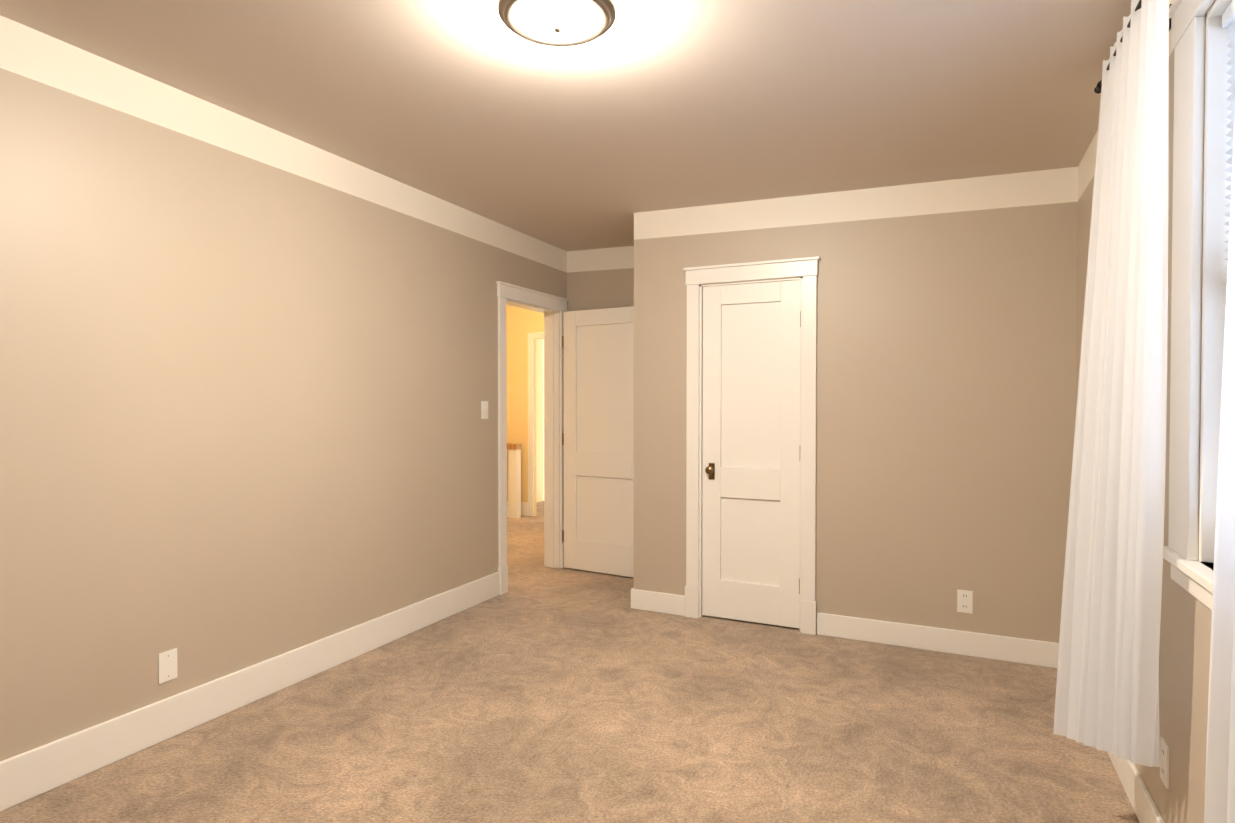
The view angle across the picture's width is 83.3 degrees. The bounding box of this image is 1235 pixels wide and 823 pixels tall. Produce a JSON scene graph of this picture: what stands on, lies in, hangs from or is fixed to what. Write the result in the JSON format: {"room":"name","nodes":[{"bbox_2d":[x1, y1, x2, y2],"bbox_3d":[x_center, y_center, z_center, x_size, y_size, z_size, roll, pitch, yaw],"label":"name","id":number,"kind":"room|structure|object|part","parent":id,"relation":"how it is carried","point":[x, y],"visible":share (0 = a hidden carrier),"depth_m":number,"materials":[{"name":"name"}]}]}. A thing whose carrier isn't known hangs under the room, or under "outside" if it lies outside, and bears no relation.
{"room":"empty bedroom","nodes":[
{"label":"empty bedroom","id":0,"kind":"room"},
{"bbox_2d":[0,15,566,760],"bbox_3d":[-1.661,-0.066,3.116,0.120,2.700,5.840,0,1,25],"label":"wall","id":1,"kind":"structure","parent":0,"point":[248,375],"depth_m":2.89,"materials":[{"name":"beige paint"}]},
{"bbox_2d":[158,648,177,683],"bbox_3d":[-1.776,1.005,2.744,0.006,0.118,0.072,0,1,25],"label":"electrical outlet","id":2,"kind":"object","parent":1,"relation":"attached to","point":[167,665],"visible":1,"depth_m":2.74,"materials":[{"name":"white plastic"}]},
{"bbox_2d":[0,572,499,811],"bbox_3d":[-1.805,1.211,2.674,0.016,0.160,4.642,0,1,25],"label":"baseboard","id":3,"kind":"structure","parent":1,"relation":"attached to","point":[32,773],"depth_m":2.88,"materials":[{"name":"white wood"}]},
{"bbox_2d":[481,401,487,418],"bbox_3d":[-0.877,-0.010,4.615,0.017,0.118,0.072,0,1,25],"label":"switch plate","id":4,"kind":"object","parent":1,"relation":"attached to","point":[484,409],"visible":1,"depth_m":4.61,"materials":[{"name":"white plastic"}]},
{"bbox_2d":[496,281,568,594],"bbox_3d":[-0.608,0.179,5.166,0.034,2.144,0.948,0,1,25],"label":"door frame","id":5,"kind":"structure","parent":1,"relation":"attached to","point":[505,291],"depth_m":4.80,"materials":[{"name":"white wood"}]},
{"bbox_2d":[506,299,559,567],"bbox_3d":[-0.678,0.231,5.200,0.122,2.040,0.760,0,1,25],"label":"door jamb","id":6,"kind":"structure","parent":1,"relation":"attached to","point":[552,380],"depth_m":5.52,"materials":[{"name":"white wood"}]},
{"bbox_2d":[544,313,545,565],"bbox_3d":[-0.746,0.186,5.232,0.024,2.128,0.928,0,1,25],"label":"door frame","id":7,"kind":"structure","parent":1,"relation":"attached to","point":[544,454],"depth_m":5.58,"materials":[{"name":"white wood"}]},
{"bbox_2d":[562,306,633,577],"bbox_3d":[-0.109,0.227,5.320,0.746,2.020,0.165,1,1,30],"label":"entry door","id":8,"kind":"structure","parent":1,"relation":"in","point":[599,440],"depth_m":5.33,"materials":[{"name":"white paint"}]},
{"bbox_3d":[-0.432,0.216,5.495,0.011,1.630,0.012,0,1,25],"label":"entry door hinge","id":9,"kind":"part","parent":8,"relation":"part of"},
{"bbox_2d":[506,305,543,515],"bbox_3d":[-0.567,-0.141,7.825,1.930,2.700,0.050,0,1,25],"label":"wall","id":10,"kind":"structure","parent":0,"point":[521,323],"depth_m":8.06,"materials":[{"name":"beige paint"}]},
{"bbox_2d":[507,332,543,515],"bbox_3d":[-0.821,0.153,7.911,1.400,2.110,0.020,0,1,25],"label":"door frame","id":11,"kind":"structure","parent":10,"relation":"attached to","point":[527,509],"depth_m":7.98,"materials":[{"name":"white wood"}]},
{"bbox_2d":[536,339,543,502],"bbox_3d":[-2.043,-0.129,7.102,0.120,2.700,4.920,0,1,25],"label":"wall","id":12,"kind":"structure","parent":0,"point":[539,420],"depth_m":9.13,"materials":[{"name":"beige paint"}]},
{"bbox_2d":[0,0,1130,250],"bbox_3d":[-0.093,-1.316,2.354,3.590,0.296,5.840,0,1,25],"label":"ceiling","id":13,"kind":"structure","parent":0,"point":[478,106],"depth_m":2.67,"materials":[{"name":"beige paint"}]},
{"bbox_2d":[498,0,615,46],"bbox_3d":[-0.184,-1.200,2.128,0.360,0.077,0.360,0,1,25],"label":"ceiling light","id":14,"kind":"object","parent":13,"relation":"in","point":[606,9],"depth_m":2.10,"materials":[{"name":"white glass"}]},
{"bbox_3d":[-0.184,-1.182,2.128,0.272,0.042,0.272,0,1,25],"label":"flush-mount light fixture shade","id":15,"kind":"part","parent":14,"relation":"part of","materials":[{"name":"white glass"}]},
{"bbox_2d":[0,567,1138,822],"bbox_3d":[-0.093,1.345,2.396,3.590,0.100,5.840,0,1,25],"label":"floor carpet","id":16,"kind":"object","parent":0,"point":[558,695],"visible":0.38,"depth_m":2.74,"materials":[{"name":"beige carpet"}]},
{"bbox_2d":[567,246,633,310],"bbox_3d":[0.109,-0.103,5.442,1.090,2.700,0.120,0,1,25],"label":"wall","id":17,"kind":"structure","parent":0,"point":[603,278],"depth_m":5.47,"materials":[{"name":"beige paint"}]},
{"bbox_2d":[634,167,1077,642],"bbox_3d":[1.205,-0.080,3.983,2.380,2.700,0.120,0,1,25],"label":"wall","id":18,"kind":"structure","parent":0,"point":[946,373],"depth_m":3.73,"materials":[{"name":"beige paint"}]},
{"bbox_2d":[702,280,800,627],"bbox_3d":[0.802,0.245,4.147,0.605,2.020,0.165,0,1,25],"label":"closet door","id":19,"kind":"structure","parent":18,"relation":"in","point":[751,455],"depth_m":4.14,"materials":[{"name":"white paint"}]},
{"bbox_3d":[1.058,0.240,4.000,0.017,1.630,0.012,0,1,25],"label":"closet door hinge","id":20,"kind":"part","parent":19,"relation":"part of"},
{"bbox_2d":[683,256,819,634],"bbox_3d":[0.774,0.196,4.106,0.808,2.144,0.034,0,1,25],"label":"trim","id":21,"kind":"structure","parent":18,"relation":"attached to","point":[806,268],"depth_m":4.01,"materials":[{"name":"white wood"}]},
{"bbox_2d":[631,589,1058,667],"bbox_3d":[1.169,1.208,3.945,2.396,0.125,0.016,0,1,25],"label":"baseboard","id":22,"kind":"structure","parent":18,"relation":"attached to","point":[1013,649],"depth_m":3.73,"materials":[{"name":"white wood"}]},
{"bbox_2d":[957,589,972,613],"bbox_3d":[1.819,0.996,3.639,0.072,0.118,0.008,0,1,25],"label":"outlet","id":23,"kind":"object","parent":18,"relation":"attached to","point":[964,601],"visible":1,"depth_m":3.64,"materials":[{"name":"white plastic"}]},
{"bbox_2d":[1075,0,1215,822],"bbox_3d":[1.475,-0.043,1.632,0.120,2.700,5.840,0,1,25],"label":"wall","id":24,"kind":"structure","parent":0,"point":[1184,644],"depth_m":1.93,"materials":[{"name":"beige paint"}]},
{"bbox_2d":[1094,0,1170,93],"bbox_3d":[1.198,-1.123,1.303,0.114,0.070,2.470,0,1,25],"label":"curtain rod","id":25,"kind":"object","parent":24,"relation":"attached to","point":[1097,89],"visible":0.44,"depth_m":2.09,"materials":[{"name":"black metal"}]},
{"bbox_2d":[1053,0,1168,766],"bbox_3d":[1.430,-0.061,2.046,0.203,2.203,0.770,0,1,25],"label":"curtain","id":26,"kind":"object","parent":25,"relation":"hanging from","point":[1107,692],"visible":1,"depth_m":1.95,"materials":[{"name":"white fabric"}]},
{"bbox_2d":[1204,124,1234,822],"bbox_3d":[0.911,-0.052,0.847,0.112,2.183,0.900,0,1,25],"label":"curtain","id":27,"kind":"object","parent":25,"relation":"hanging from","point":[1220,783],"visible":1,"depth_m":1.20,"materials":[{"name":"white fabric"}]},
{"bbox_2d":[1107,752,1164,822],"bbox_3d":[1.228,1.250,1.290,0.016,0.125,4.734,0,1,25],"label":"baseboard","id":28,"kind":"structure","parent":24,"relation":"attached to","point":[1140,797],"depth_m":2.23,"materials":[{"name":"white wood"}]},
{"bbox_2d":[1160,737,1169,789],"bbox_3d":[1.567,1.007,1.992,0.008,0.118,0.072,0,1,25],"label":"outlet","id":29,"kind":"object","parent":24,"relation":"attached to","point":[1164,761],"visible":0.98,"depth_m":1.98,"materials":[{"name":"white plastic"}]},
{"bbox_2d":[1163,0,1234,609],"bbox_3d":[1.284,-0.299,1.237,0.192,1.565,1.430,0,1,25],"label":"window unit","id":30,"kind":"structure","parent":24,"relation":"in","point":[1191,574],"depth_m":1.73,"materials":[{"name":"white"}]},
{"label":"outside","id":31,"kind":"structure","parent":0,"visible":0},
{"bbox_2d":[507,501,545,581],"bbox_3d":[-1.171,1.277,6.711,2.050,0.100,4.920,0,1,25],"label":"floor","id":32,"kind":"structure","parent":31,"point":[525,545],"depth_m":6.43,"materials":[{"name":"beige carpet"}]},
{"bbox_2d":[507,443,521,518],"bbox_3d":[-1.319,0.787,7.968,0.460,0.840,0.110,0,1,25],"label":"stair railing","id":33,"kind":"object","parent":32,"relation":"on","point":[514,480],"visible":0.38,"depth_m":7.86,"materials":[{"name":"white wood"}]}
]}

